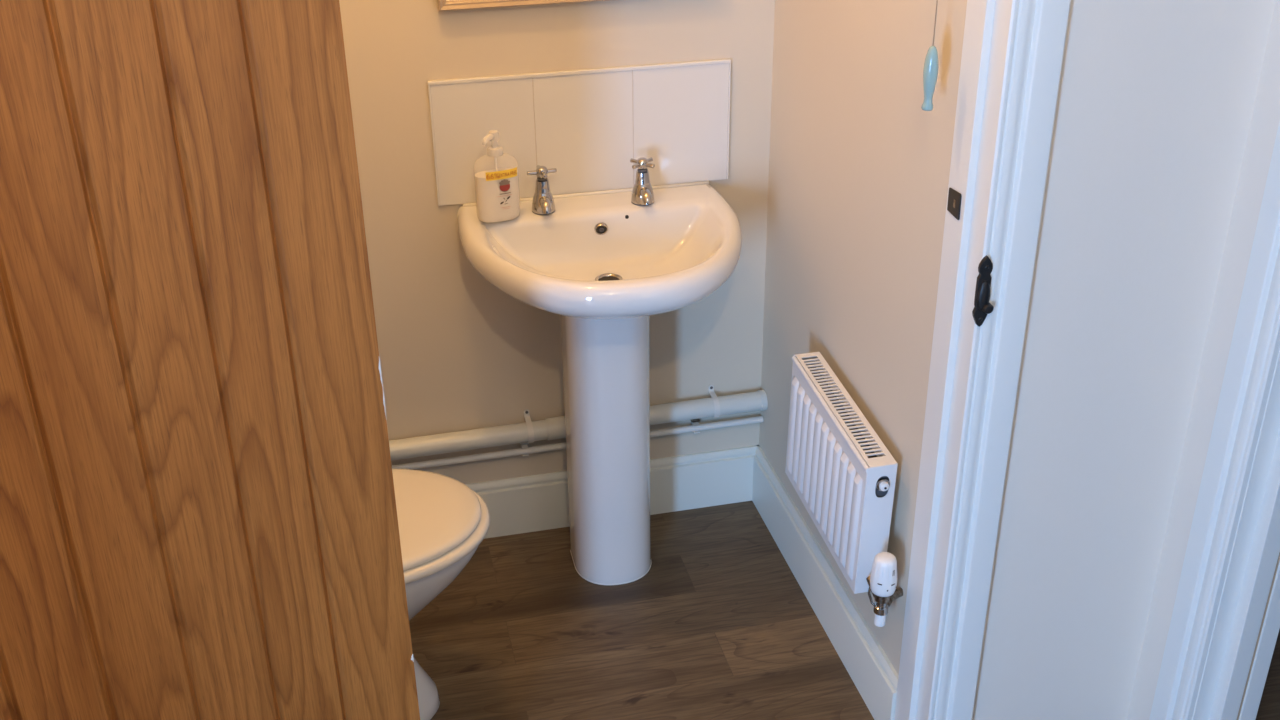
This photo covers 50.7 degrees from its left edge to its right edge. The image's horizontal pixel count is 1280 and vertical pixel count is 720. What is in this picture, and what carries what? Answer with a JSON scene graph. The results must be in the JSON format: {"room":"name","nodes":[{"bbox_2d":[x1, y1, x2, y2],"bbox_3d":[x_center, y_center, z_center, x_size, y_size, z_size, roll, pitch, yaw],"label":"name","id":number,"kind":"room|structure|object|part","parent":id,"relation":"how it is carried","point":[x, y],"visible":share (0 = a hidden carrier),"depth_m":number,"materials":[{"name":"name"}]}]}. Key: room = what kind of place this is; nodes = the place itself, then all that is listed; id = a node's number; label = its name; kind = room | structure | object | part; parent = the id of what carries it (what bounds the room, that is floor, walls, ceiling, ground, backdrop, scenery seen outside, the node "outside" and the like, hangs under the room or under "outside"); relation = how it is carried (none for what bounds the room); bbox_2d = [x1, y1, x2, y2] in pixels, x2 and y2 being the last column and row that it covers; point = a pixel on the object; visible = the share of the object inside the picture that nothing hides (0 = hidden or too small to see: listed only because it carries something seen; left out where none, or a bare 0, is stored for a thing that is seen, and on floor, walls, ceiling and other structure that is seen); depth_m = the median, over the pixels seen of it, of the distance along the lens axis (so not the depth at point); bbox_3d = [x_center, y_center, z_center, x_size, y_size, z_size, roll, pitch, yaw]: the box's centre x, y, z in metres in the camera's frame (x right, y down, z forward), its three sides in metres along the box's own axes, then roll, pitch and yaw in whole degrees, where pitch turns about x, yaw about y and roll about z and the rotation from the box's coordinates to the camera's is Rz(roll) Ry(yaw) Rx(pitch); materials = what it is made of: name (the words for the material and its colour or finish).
{"room":"hallway","nodes":[
{"label":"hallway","id":0,"kind":"room"},
{"bbox_2d":[339,0,774,483],"bbox_3d":[-0.439,-0.708,2.545,1.660,2.450,0.120,-7,28,-11],"label":"wall","id":1,"kind":"structure","parent":0,"point":[457,352],"depth_m":2.76,"materials":[{"name":"beige paint"}]},
{"bbox_2d":[437,0,609,10],"bbox_3d":[-0.112,-0.862,2.466,0.544,0.410,0.026,-7,28,-11],"label":"picture frame","id":2,"kind":"object","parent":1,"relation":"attached to","point":[442,5],"visible":1,"depth_m":2.52,"materials":[{"name":"brown wood"}]},
{"bbox_2d":[520,442,528,456],"bbox_3d":[-0.253,0.196,2.981,0.020,0.023,0.028,-7,28,-11],"label":"clip","id":3,"kind":"object","parent":1,"relation":"attached to","point":[524,446],"visible":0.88,"depth_m":2.98,"materials":[{"name":"white plastic"}]},
{"bbox_2d":[524,409,533,442],"bbox_3d":[-0.242,0.148,2.945,0.012,0.064,0.054,-7,28,-11],"label":"strap","id":4,"kind":"object","parent":1,"relation":"attached to","point":[526,411],"visible":0.97,"depth_m":2.93,"materials":[{"name":"white plastic"}]},
{"bbox_2d":[392,416,762,469],"bbox_3d":[-0.410,0.220,2.945,1.418,0.022,0.015,-7,28,-11],"label":"supply pipe","id":5,"kind":"object","parent":1,"relation":"attached to","point":[751,420],"visible":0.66,"depth_m":2.98,"materials":[{"name":"white plastic"}]},
{"bbox_2d":[389,390,767,460],"bbox_3d":[-0.409,0.176,2.912,1.418,0.055,0.048,-7,28,-11],"label":"pipe","id":6,"kind":"object","parent":1,"relation":"attached to","point":[552,428],"visible":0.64,"depth_m":2.93,"materials":[{"name":"white plastic"}]},
{"bbox_2d":[427,59,730,205],"bbox_3d":[-0.111,-0.454,2.691,0.602,0.252,0.009,-7,28,-11],"label":"tile backsplash","id":7,"kind":"structure","parent":1,"relation":"attached to","point":[587,125],"depth_m":2.68,"materials":[{"name":"white tile"}]},
{"bbox_2d":[465,445,758,538],"bbox_3d":[-0.412,0.345,3.024,1.420,0.140,0.018,-7,28,-11],"label":"baseboard","id":8,"kind":"structure","parent":1,"relation":"attached to","point":[525,504],"depth_m":3.10,"materials":[{"name":"white paint"}]},
{"bbox_2d":[691,419,699,433],"bbox_3d":[0.127,0.149,3.058,0.020,0.023,0.028,-7,28,-11],"label":"clip","id":9,"kind":"object","parent":1,"relation":"attached to","point":[695,422],"visible":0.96,"depth_m":3.05,"materials":[{"name":"white plastic"}]},
{"bbox_2d":[708,385,719,417],"bbox_3d":[0.166,0.096,3.027,0.012,0.064,0.054,-7,28,-11],"label":"strap","id":10,"kind":"object","parent":1,"relation":"attached to","point":[711,387],"visible":0.99,"depth_m":3.01,"materials":[{"name":"white plastic"}]},
{"bbox_2d":[409,501,1279,719],"bbox_3d":[-0.083,1.458,1.106,6.600,0.050,4.720,-7,28,-11],"label":"floor","id":11,"kind":"structure","parent":0,"point":[719,625],"depth_m":2.75,"materials":[{"name":"brown wood"}]},
{"bbox_2d":[392,468,489,719],"bbox_3d":[-0.627,0.335,2.359,0.734,0.783,0.400,-7,28,-11],"label":"toilet","id":12,"kind":"object","parent":11,"relation":"on","point":[443,522],"visible":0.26,"depth_m":2.35,"materials":[{"name":"white ceramic"}]},
{"bbox_3d":[-0.521,0.285,2.361,0.486,0.021,0.349,-7,28,-11],"label":"lid","id":13,"kind":"part","parent":12,"relation":"part of","materials":[{"name":"beige plastic"}]},
{"bbox_3d":[-0.516,0.302,2.372,0.504,0.019,0.369,-7,28,-11],"label":"seat","id":14,"kind":"part","parent":12,"relation":"part of","materials":[{"name":"beige plastic"}]},
{"bbox_2d":[457,181,741,584],"bbox_3d":[-0.050,0.117,2.736,0.545,0.804,0.473,-7,28,-11],"label":"washbasin","id":15,"kind":"object","parent":11,"relation":"on","point":[603,262],"visible":1,"depth_m":2.68,"materials":[{"name":"white ceramic"}]},
{"bbox_2d":[475,130,519,221],"bbox_3d":[-0.275,-0.354,2.591,0.087,0.178,0.048,-11,30,-19],"label":"soap bottle","id":16,"kind":"object","parent":15,"relation":"on","point":[497,190],"visible":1,"depth_m":2.58,"materials":[{"name":"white plastic"}]},
{"bbox_2d":[527,165,556,214],"bbox_3d":[-0.189,-0.331,2.639,0.059,0.092,0.064,13,31,24],"label":"tap","id":17,"kind":"object","parent":15,"relation":"on","point":[543,203],"visible":1,"depth_m":2.63,"materials":[{"name":"silver metal"}]},
{"bbox_3d":[-0.208,-0.364,2.628,0.024,0.008,0.008,-9,29,-15],"label":"handle arm","id":18,"kind":"part","parent":17,"relation":"part of","materials":[{"name":"silver metal"}]},
{"bbox_3d":[-0.184,-0.303,2.636,0.021,0.028,0.045,-7,28,-11],"label":"spout","id":19,"kind":"part","parent":17,"relation":"part of","materials":[{"name":"silver metal"}]},
{"bbox_3d":[-0.174,-0.369,2.637,0.024,0.008,0.008,-9,29,-15],"label":"handle arm","id":20,"kind":"part","parent":17,"relation":"part of","materials":[{"name":"silver metal"}]},
{"bbox_2d":[457,184,741,318],"bbox_3d":[-0.053,-0.171,2.584,0.545,0.145,0.473,-7,28,-11],"label":"basin","id":21,"kind":"object","parent":15,"relation":"in","point":[600,254],"depth_m":2.65,"materials":[{"name":"white ceramic"}]},
{"bbox_2d":[630,157,654,205],"bbox_3d":[0.007,-0.352,2.675,0.046,0.092,0.073,-3,28,-5],"label":"tap","id":22,"kind":"object","parent":15,"relation":"on","point":[642,192],"visible":1,"depth_m":2.67,"materials":[{"name":"silver metal"}]},
{"bbox_3d":[-0.006,-0.382,2.658,0.008,0.008,0.024,20,34,34],"label":"handle arm","id":23,"kind":"part","parent":22,"relation":"part of","materials":[{"name":"silver metal"}]},
{"bbox_3d":[0.012,-0.325,2.674,0.021,0.028,0.045,-7,28,-11],"label":"spout","id":24,"kind":"part","parent":22,"relation":"part of","materials":[{"name":"silver metal"}]},
{"bbox_3d":[0.019,-0.384,2.661,0.024,0.008,0.008,20,34,34],"label":"handle arm","id":25,"kind":"part","parent":22,"relation":"part of","materials":[{"name":"silver metal"}]},
{"bbox_2d":[759,0,966,674],"bbox_3d":[0.421,-0.579,2.282,0.120,2.450,0.846,-7,28,-11],"label":"wall","id":26,"kind":"structure","parent":0,"point":[859,172],"depth_m":2.36,"materials":[{"name":"beige paint"}]},
{"bbox_2d":[752,446,897,719],"bbox_3d":[0.365,0.450,2.808,0.018,0.140,0.843,-7,28,-11],"label":"baseboard","id":27,"kind":"structure","parent":26,"relation":"attached to","point":[871,671],"depth_m":2.73,"materials":[{"name":"white paint"}]},
{"bbox_2d":[785,352,897,593],"bbox_3d":[0.366,0.195,2.493,0.085,0.291,0.432,-6,28,-11],"label":"radiator","id":28,"kind":"object","parent":26,"relation":"attached to","point":[843,474],"visible":0.96,"depth_m":2.40,"materials":[{"name":"white metal"}]},
{"bbox_3d":[0.360,0.104,2.428,0.037,0.002,0.371,-7,31,-11],"label":"grille shadow plate","id":29,"kind":"part","parent":28,"relation":"part of","materials":[{"name":"white metal"}]},
{"bbox_2d":[795,352,896,467],"bbox_3d":[0.363,0.086,2.419,0.048,0.010,0.383,-7,31,-11],"label":"grille","id":30,"kind":"object","parent":28,"relation":"attached to","point":[856,434],"depth_m":2.41,"materials":[{"name":"white metal"}]},
{"bbox_3d":[0.381,0.200,2.491,0.006,0.259,0.375,-7,31,-11],"label":"panel","id":31,"kind":"part","parent":28,"relation":"part of","materials":[{"name":"white metal"}]},
{"bbox_2d":[866,552,902,626],"bbox_3d":[0.426,0.387,2.325,0.068,0.146,0.080,2,28,5],"label":"valve","id":32,"kind":"object","parent":28,"relation":"attached to","point":[882,581],"visible":1,"depth_m":2.29,"materials":[{"name":"white plastic"}]},
{"bbox_2d":[972,0,1275,719],"bbox_3d":[0.673,-0.384,1.907,0.385,2.450,0.095,-7,28,-11],"label":"wall","id":33,"kind":"structure","parent":0,"point":[1156,98],"depth_m":2.04,"materials":[{"name":"white paint"}]},
{"bbox_2d":[972,255,993,326],"bbox_3d":[0.493,-0.096,1.931,0.025,0.111,0.019,-7,28,-11],"label":"door latch","id":34,"kind":"object","parent":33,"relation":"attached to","point":[982,307],"visible":1,"depth_m":1.93,"materials":[{"name":"black metal"}]},
{"bbox_3d":[0.499,-0.074,1.940,0.015,0.015,0.012,-7,28,-11],"label":"knob","id":35,"kind":"part","parent":34,"relation":"part of","materials":[{"name":"black metal"}]},
{"bbox_2d":[925,0,1070,719],"bbox_3d":[0.524,-0.170,1.911,0.079,2.070,0.021,-7,28,-11],"label":"trim","id":36,"kind":"structure","parent":33,"relation":"attached to","point":[1035,30],"depth_m":1.98,"materials":[{"name":"white paint"}]},
{"bbox_2d":[1127,0,1279,719],"bbox_3d":[1.224,0.195,0.794,0.110,2.450,4.720,-7,28,-11],"label":"wall","id":37,"kind":"structure","parent":0,"point":[1265,119],"depth_m":2.08,"materials":[{"name":"white paint"}]},
{"bbox_2d":[1149,121,1279,719],"bbox_3d":[0.890,-0.162,1.887,0.021,2.070,0.079,-7,28,-11],"label":"trim","id":38,"kind":"structure","parent":37,"relation":"attached to","point":[1255,343],"depth_m":2.05,"materials":[{"name":"white paint"}]},
{"bbox_2d":[1192,349,1279,719],"bbox_3d":[1.051,0.046,1.553,0.113,2.010,0.803,-7,28,-11],"label":"door frame","id":39,"kind":"structure","parent":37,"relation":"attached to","point":[1256,545],"depth_m":2.12,"materials":[{"name":"white paint"}]},
{"bbox_2d":[1237,552,1279,719],"bbox_3d":[0.978,-0.112,1.876,0.006,1.990,0.022,-7,28,-11],"label":"strip","id":40,"kind":"object","parent":37,"relation":"attached to","point":[1278,560],"depth_m":2.15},
{"bbox_3d":[-1.573,-0.117,1.447,4.200,2.450,0.095,-7,28,-11],"label":"wall","id":41,"kind":"structure","parent":0,"visible":0},
{"bbox_2d":[894,0,1008,719],"bbox_3d":[0.049,-0.115,1.881,0.912,2.010,0.096,-7,28,-11],"label":"lining","id":42,"kind":"object","parent":41,"relation":"attached to","point":[985,20],"visible":0.5,"depth_m":2.04,"materials":[{"name":"white paint"}]},
{"bbox_2d":[0,0,419,719],"bbox_3d":[-0.668,0.073,1.564,0.762,1.975,0.057,-17,32,-29],"label":"door","id":43,"kind":"structure","parent":42,"relation":"attached to","point":[199,520],"depth_m":1.59,"materials":[{"name":"brown wood"}]},
{"bbox_2d":[947,188,961,219],"bbox_3d":[0.455,-0.227,1.955,0.003,0.040,0.040,-7,28,-11],"label":"strike plate","id":44,"kind":"object","parent":42,"relation":"attached to","point":[954,197],"visible":1,"depth_m":1.95,"materials":[{"name":"black metal"}]},
{"bbox_3d":[-0.108,-0.776,-0.069,6.600,0.100,4.720,-7,28,-11],"label":"ceiling","id":45,"kind":"structure","parent":0,"visible":0},
{"bbox_2d":[921,0,938,110],"bbox_3d":[0.400,-0.907,1.619,0.060,1.251,0.060,-7,28,-11],"label":"light pull cord","id":46,"kind":"object","parent":45,"relation":"hanging from","point":[931,64],"visible":1,"depth_m":1.88,"materials":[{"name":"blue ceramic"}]},
{"bbox_3d":[0.406,-0.394,1.889,0.021,0.091,0.021,-7,28,-11],"label":"handle","id":47,"kind":"part","parent":46,"relation":"part of","materials":[{"name":"blue plastic"}]},
{"bbox_3d":[0.399,-0.938,1.603,0.002,1.141,0.002,-19,33,-31],"label":"cord","id":48,"kind":"part","parent":46,"relation":"part of","materials":[{"name":"white fabric"}]}
]}

